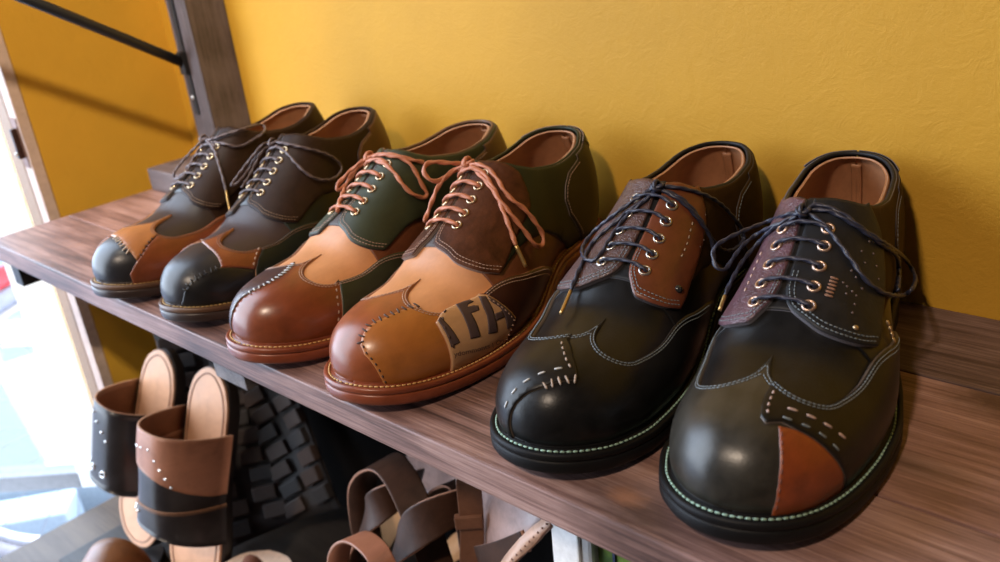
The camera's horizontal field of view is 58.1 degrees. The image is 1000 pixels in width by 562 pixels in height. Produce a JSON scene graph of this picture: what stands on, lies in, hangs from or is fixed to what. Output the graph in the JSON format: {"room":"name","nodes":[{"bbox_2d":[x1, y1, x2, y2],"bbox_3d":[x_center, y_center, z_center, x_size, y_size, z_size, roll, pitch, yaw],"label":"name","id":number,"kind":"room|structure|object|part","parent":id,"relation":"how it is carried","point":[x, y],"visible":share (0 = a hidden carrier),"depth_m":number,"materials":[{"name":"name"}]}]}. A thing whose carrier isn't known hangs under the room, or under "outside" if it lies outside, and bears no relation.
{"room":"shoe store","nodes":[
{"label":"shoe store","id":0,"kind":"room"},
{"bbox_2d":[0,496,121,561],"bbox_3d":[-0.162,0.889,-0.038,2.610,0.060,2.209,15,31,41],"label":"floor","id":1,"kind":"structure","parent":0,"point":[93,523],"depth_m":1.26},
{"bbox_2d":[59,504,459,561],"bbox_3d":[0.138,0.409,0.712,1.675,0.165,0.327,15,31,41],"label":"shelf","id":2,"kind":"object","parent":1,"relation":"on","point":[309,539],"depth_m":1.17,"materials":[{"name":"brown wood"}]},
{"bbox_2d":[82,538,165,561],"bbox_3d":[-0.466,0.363,1.053,0.094,0.074,0.252,-6,23,2],"label":"shoe","id":3,"kind":"object","parent":2,"relation":"on","point":[107,549],"visible":0.96,"depth_m":1.08,"materials":[{"name":"brown leather"}]},
{"bbox_2d":[89,347,185,547],"bbox_3d":[-0.440,0.215,1.121,0.137,0.253,0.101,-17,25,-23],"label":"sandal","id":4,"kind":"object","parent":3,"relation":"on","point":[118,408],"visible":0.75,"depth_m":1.09,"materials":[{"name":"black leather"}]},
{"bbox_2d":[135,365,239,561],"bbox_3d":[-0.348,0.237,1.030,0.101,0.264,0.138,11,29,35],"label":"sandal","id":5,"kind":"object","parent":2,"relation":"on","point":[186,473],"visible":1,"depth_m":0.99,"materials":[{"name":"brown leather"}]},
{"bbox_2d":[153,334,339,546],"bbox_3d":[-0.343,0.128,1.146,0.131,0.391,0.274,-20,26,-28],"label":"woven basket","id":6,"kind":"object","parent":2,"relation":"on","point":[281,478],"visible":0.38,"depth_m":1.16,"materials":[{"name":"grey rubber"}]},
{"bbox_2d":[226,550,290,561],"bbox_3d":[-0.292,0.373,0.927,0.100,0.116,0.252,0,24,15],"label":"sandal","id":7,"kind":"object","parent":2,"relation":"on","point":[264,555],"visible":1,"depth_m":1.02},
{"bbox_2d":[327,530,395,561],"bbox_3d":[-0.114,0.323,0.808,0.025,0.255,0.120,-25,29,-36],"label":"leather strap","id":8,"kind":"object","parent":2,"relation":"on","point":[370,545],"visible":1,"depth_m":0.74,"materials":[{"name":"brown leather"}]},
{"bbox_2d":[349,468,424,561],"bbox_3d":[-0.113,0.292,0.914,0.110,0.231,0.059,-11,23,-11],"label":"leather strap","id":9,"kind":"object","parent":2,"relation":"on","point":[380,506],"visible":0.39,"depth_m":0.86,"materials":[{"name":"brown leather"}]},
{"bbox_2d":[380,512,399,547],"bbox_3d":[-0.138,0.304,1.015,0.107,0.164,0.021,12,30,38],"label":"strip","id":10,"kind":"object","parent":2,"relation":"on","point":[388,528],"visible":0.2,"depth_m":0.98,"materials":[{"name":"beige leather"}]},
{"bbox_2d":[347,452,452,561],"bbox_3d":[-0.089,0.287,0.880,0.037,0.260,0.190,-20,26,-29],"label":"leather strap","id":11,"kind":"object","parent":2,"relation":"on","point":[401,479],"visible":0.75,"depth_m":0.82,"materials":[{"name":"brown leather"}]},
{"bbox_2d":[392,489,458,561],"bbox_3d":[-0.064,0.303,0.817,0.125,0.275,0.047,-2,24,12],"label":"leather strap","id":12,"kind":"object","parent":2,"relation":"on","point":[424,522],"visible":0.77,"depth_m":0.76,"materials":[{"name":"brown leather"}]},
{"bbox_2d":[303,405,553,561],"bbox_3d":[0.102,0.210,0.863,1.100,0.377,0.032,15,31,41],"label":"board","id":13,"kind":"object","parent":2,"relation":"on","point":[345,451],"visible":0.02,"depth_m":1.16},
{"bbox_2d":[406,455,454,492],"bbox_3d":[-0.066,0.271,1.006,0.091,0.185,0.013,15,31,41],"label":"sandal","id":14,"kind":"object","parent":2,"relation":"on","point":[432,477],"visible":0.07,"depth_m":0.99},
{"bbox_2d":[428,479,459,551],"bbox_3d":[-0.044,0.284,0.902,0.037,0.238,0.121,-19,26,-26],"label":"leather strap","id":15,"kind":"object","parent":2,"relation":"on","point":[451,485],"visible":0.18,"depth_m":0.85,"materials":[{"name":"brown leather"}]},
{"bbox_3d":[-0.065,0.316,0.958,0.102,0.143,0.026,5,26,26],"label":"footbed strip","id":16,"kind":"part","parent":2,"relation":"part of","materials":[{"name":"beige leather"}]},
{"bbox_2d":[454,478,483,561],"bbox_3d":[-0.015,0.296,0.775,0.032,0.308,0.007,-5,23,4],"label":"strap","id":17,"kind":"object","parent":2,"relation":"on","point":[469,520],"visible":0.82,"depth_m":0.73,"materials":[{"name":"brown leather"}]},
{"bbox_2d":[474,491,552,561],"bbox_3d":[0.012,0.300,0.735,0.053,0.328,0.131,-21,27,-29],"label":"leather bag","id":18,"kind":"object","parent":2,"relation":"on","point":[511,532],"visible":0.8,"depth_m":0.69,"materials":[{"name":"beige leather"}]},
{"bbox_2d":[551,524,629,561],"bbox_3d":[0.277,0.330,0.471,0.620,0.424,0.016,15,29,41],"label":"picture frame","id":19,"kind":"object","parent":2,"relation":"on","point":[567,547],"visible":0.02,"depth_m":0.62,"materials":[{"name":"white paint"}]},
{"bbox_3d":[0.059,0.273,0.666,0.024,0.424,0.016,15,29,41],"label":"frame rail","id":20,"kind":"part","parent":19,"relation":"part of","materials":[{"name":"white paint"}]},
{"bbox_2d":[598,546,629,561],"bbox_3d":[0.279,0.330,0.472,0.552,0.375,0.015,15,31,41],"label":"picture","id":21,"kind":"object","parent":19,"relation":"on","point":[604,555],"depth_m":0.61},
{"bbox_2d":[0,0,194,383],"bbox_3d":[-0.555,-0.507,1.033,0.100,2.700,0.192,15,31,41],"label":"wall","id":22,"kind":"structure","parent":0,"point":[102,111],"depth_m":1.11,"materials":[{"name":"yellow paint"}]},
{"bbox_2d":[0,124,96,492],"bbox_3d":[-1.058,-0.445,1.060,0.800,1.700,0.033,-5,23,5],"label":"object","id":23,"kind":"structure","parent":22,"relation":"in","point":[43,326],"depth_m":1.26,"materials":[{"name":"white paint"}]},
{"bbox_3d":[-0.995,0.322,1.390,0.742,0.026,0.032,-5,23,5],"label":"rail","id":24,"kind":"part","parent":23,"relation":"part of","materials":[{"name":"white metal"}]},
{"bbox_2d":[0,91,98,402],"bbox_3d":[-0.619,-0.459,0.965,0.034,1.719,0.014,15,31,41],"label":"trim","id":25,"kind":"structure","parent":22,"relation":"attached to","point":[5,123],"depth_m":1.13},
{"bbox_2d":[0,30,112,389],"bbox_3d":[-0.600,-0.451,0.942,0.024,1.719,0.024,15,31,41],"label":"trim","id":26,"kind":"structure","parent":22,"relation":"attached to","point":[21,133],"depth_m":1.08,"materials":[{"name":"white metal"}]},
{"bbox_3d":[-0.567,-0.163,1.064,0.018,0.060,0.001,15,31,41],"label":"strike plate","id":27,"kind":"part","parent":26,"relation":"part of","materials":[{"name":"brown metal"}]},
{"bbox_2d":[358,110,391,169],"bbox_3d":[-0.116,-0.121,0.857,0.022,0.078,0.088,-5,23,4],"label":"counter","id":28,"kind":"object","parent":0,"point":[378,138],"depth_m":0.84,"materials":[{"name":"brown leather"}]},
{"bbox_2d":[474,124,506,161],"bbox_3d":[-0.005,-0.089,0.755,0.022,0.076,0.087,0,24,16],"label":"counter","id":29,"kind":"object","parent":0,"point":[496,145],"depth_m":0.74,"materials":[{"name":"brown leather"}]},
{"bbox_2d":[157,0,999,320],"bbox_3d":[0.422,-0.324,0.330,2.540,2.700,0.080,15,31,41],"label":"wall","id":30,"kind":"structure","parent":0,"point":[915,84],"depth_m":0.65,"materials":[{"name":"yellow paint"}]},
{"bbox_2d":[0,189,999,561],"bbox_3d":[0.136,0.081,0.557,1.601,0.054,0.298,15,31,41],"label":"wall shelf","id":31,"kind":"object","parent":30,"relation":"attached to","point":[939,499],"visible":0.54,"depth_m":0.48,"materials":[{"name":"brown wood"}]},
{"bbox_2d":[147,155,193,192],"bbox_3d":[-0.334,-0.128,1.075,0.146,0.027,0.107,15,31,41],"label":"wood block","id":32,"kind":"object","parent":31,"relation":"on","point":[161,177],"visible":0.22,"depth_m":1.07,"materials":[{"name":"wood"}]},
{"bbox_2d":[165,0,250,146],"bbox_3d":[-0.370,-0.475,0.964,0.043,0.700,0.054,15,31,41],"label":"upright post","id":33,"kind":"object","parent":32,"relation":"on","point":[200,28],"visible":0.76,"depth_m":1.04,"materials":[{"name":"brown wood"}]},
{"bbox_2d":[15,0,190,74],"bbox_3d":[-0.469,-0.278,0.921,0.012,0.191,0.284,15,31,41],"label":"strut","id":34,"kind":"object","parent":33,"relation":"attached to","point":[179,59],"visible":1,"depth_m":0.97,"materials":[{"name":"black metal"}]},
{"bbox_3d":[-0.367,-0.253,1.043,0.012,0.026,0.006,15,31,41],"label":"plate","id":35,"kind":"part","parent":34,"relation":"part of","materials":[{"name":"black metal"}]},
{"bbox_2d":[90,102,323,298],"bbox_3d":[-0.265,-0.086,0.847,0.099,0.111,0.293,8,27,31],"label":"shoe","id":36,"kind":"object","parent":31,"relation":"on","point":[130,262],"visible":0.7,"depth_m":0.80,"materials":[{"name":"brown leather"}]},
{"bbox_3d":[-0.224,-0.081,0.848,0.014,0.071,0.128,6,26,28],"label":"panel","id":37,"kind":"part","parent":36,"relation":"part of","materials":[{"name":"brown leather"}]},
{"bbox_2d":[213,362,259,390],"bbox_3d":[-0.138,0.018,0.823,0.048,0.045,0.260,15,31,41],"label":"bearer","id":38,"kind":"object","parent":31,"relation":"attached to","point":[228,375],"visible":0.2,"depth_m":0.74,"materials":[{"name":"grey metal"}]},
{"bbox_2d":[159,106,391,321],"bbox_3d":[-0.184,-0.069,0.784,0.099,0.111,0.293,6,26,28],"label":"shoe","id":39,"kind":"object","parent":31,"relation":"on","point":[292,189],"visible":0.82,"depth_m":0.74,"materials":[{"name":"brown leather"}]},
{"bbox_3d":[-0.143,-0.065,0.788,0.017,0.071,0.129,5,26,26],"label":"panel","id":40,"kind":"part","parent":39,"relation":"part of","materials":[{"name":"leather"}]},
{"bbox_2d":[225,119,506,363],"bbox_3d":[-0.094,-0.043,0.701,0.108,0.111,0.297,12,29,37],"label":"shoe","id":41,"kind":"object","parent":31,"relation":"on","point":[290,312],"visible":0.77,"depth_m":0.65,"materials":[{"name":"leather"}]},
{"bbox_3d":[-0.052,-0.037,0.697,0.014,0.071,0.128,10,28,34],"label":"panel","id":42,"kind":"part","parent":41,"relation":"part of","materials":[{"name":"leather"}]},
{"bbox_2d":[324,125,601,405],"bbox_3d":[-0.010,-0.025,0.630,0.107,0.114,0.295,13,30,39],"label":"shoe","id":43,"kind":"object","parent":31,"relation":"on","point":[482,272],"visible":0.99,"depth_m":0.59,"materials":[{"name":"leather"}]},
{"bbox_3d":[0.029,-0.019,0.633,0.018,0.071,0.129,8,27,31],"label":"panel","id":44,"kind":"part","parent":43,"relation":"part of","materials":[{"name":"leather"}]},
{"bbox_2d":[490,141,762,473],"bbox_3d":[0.087,-0.004,0.554,0.106,0.114,0.297,9,28,33],"label":"shoe","id":45,"kind":"object","parent":31,"relation":"on","point":[599,382],"visible":0.97,"depth_m":0.50,"materials":[{"name":"black leather"}]},
{"bbox_3d":[0.129,0.002,0.553,0.014,0.071,0.128,7,27,30],"label":"panel","id":46,"kind":"part","parent":45,"relation":"part of","materials":[{"name":"brown leather"}]},
{"bbox_2d":[659,150,917,544],"bbox_3d":[0.169,0.014,0.491,0.107,0.112,0.296,7,27,29],"label":"shoe","id":47,"kind":"object","parent":31,"relation":"on","point":[789,422],"visible":1,"depth_m":0.44,"materials":[{"name":"black leather"}]},
{"bbox_3d":[0.151,0.011,0.528,0.014,0.071,0.128,10,28,34],"label":"panel","id":48,"kind":"part","parent":47,"relation":"part of","materials":[{"name":"black leather"}]},
{"bbox_3d":[0.212,0.019,0.492,0.018,0.071,0.129,6,26,28],"label":"panel","id":49,"kind":"part","parent":47,"relation":"part of","materials":[{"name":"black leather"}]},
{"bbox_2d":[565,131,598,240],"bbox_3d":[0.064,-0.074,0.699,0.022,0.077,0.088,-3,23,9],"label":"counter","id":50,"kind":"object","parent":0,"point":[583,192],"depth_m":0.68,"materials":[{"name":"leather"}]},
{"bbox_2d":[735,151,762,268],"bbox_3d":[0.170,-0.050,0.616,0.022,0.075,0.087,-2,24,12],"label":"counter","id":51,"kind":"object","parent":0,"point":[751,208],"depth_m":0.60,"materials":[{"name":"black leather"}]},
{"bbox_2d":[892,165,904,292],"bbox_3d":[0.243,-0.035,0.560,0.022,0.074,0.088,-4,23,7],"label":"counter","id":52,"kind":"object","parent":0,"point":[899,227],"depth_m":0.54,"materials":[{"name":"black leather"}]},
{"label":"outside","id":53,"kind":"structure","parent":0,"visible":0},
{"bbox_2d":[0,260,71,466],"bbox_3d":[-3.105,0.463,3.127,5.940,0.030,9.000,15,31,41],"label":"ground","id":54,"kind":"structure","parent":53,"point":[18,363],"depth_m":2.75,"materials":[{"name":"white"}]},
{"bbox_2d":[0,488,83,535],"bbox_3d":[-1.213,0.597,2.103,0.440,0.110,0.100,-9,23,-6],"label":"block","id":55,"kind":"object","parent":54,"relation":"on","point":[30,514],"visible":0.49,"depth_m":2.08,"materials":[{"name":"white"}]},
{"bbox_2d":[0,265,112,557],"bbox_3d":[-0.939,0.281,1.966,0.070,0.716,0.716,15,31,41],"label":"wheel","id":56,"kind":"object","parent":54,"relation":"on","point":[10,541],"visible":0.05,"depth_m":1.90,"materials":[{"name":"silver metal"}]},
{"bbox_2d":[0,459,115,511],"bbox_3d":[-1.171,0.533,2.240,0.440,0.110,0.100,-9,23,-6],"label":"block","id":57,"kind":"object","parent":54,"relation":"on","point":[90,497],"visible":0.02,"depth_m":2.21,"materials":[{"name":"white"}]}
]}

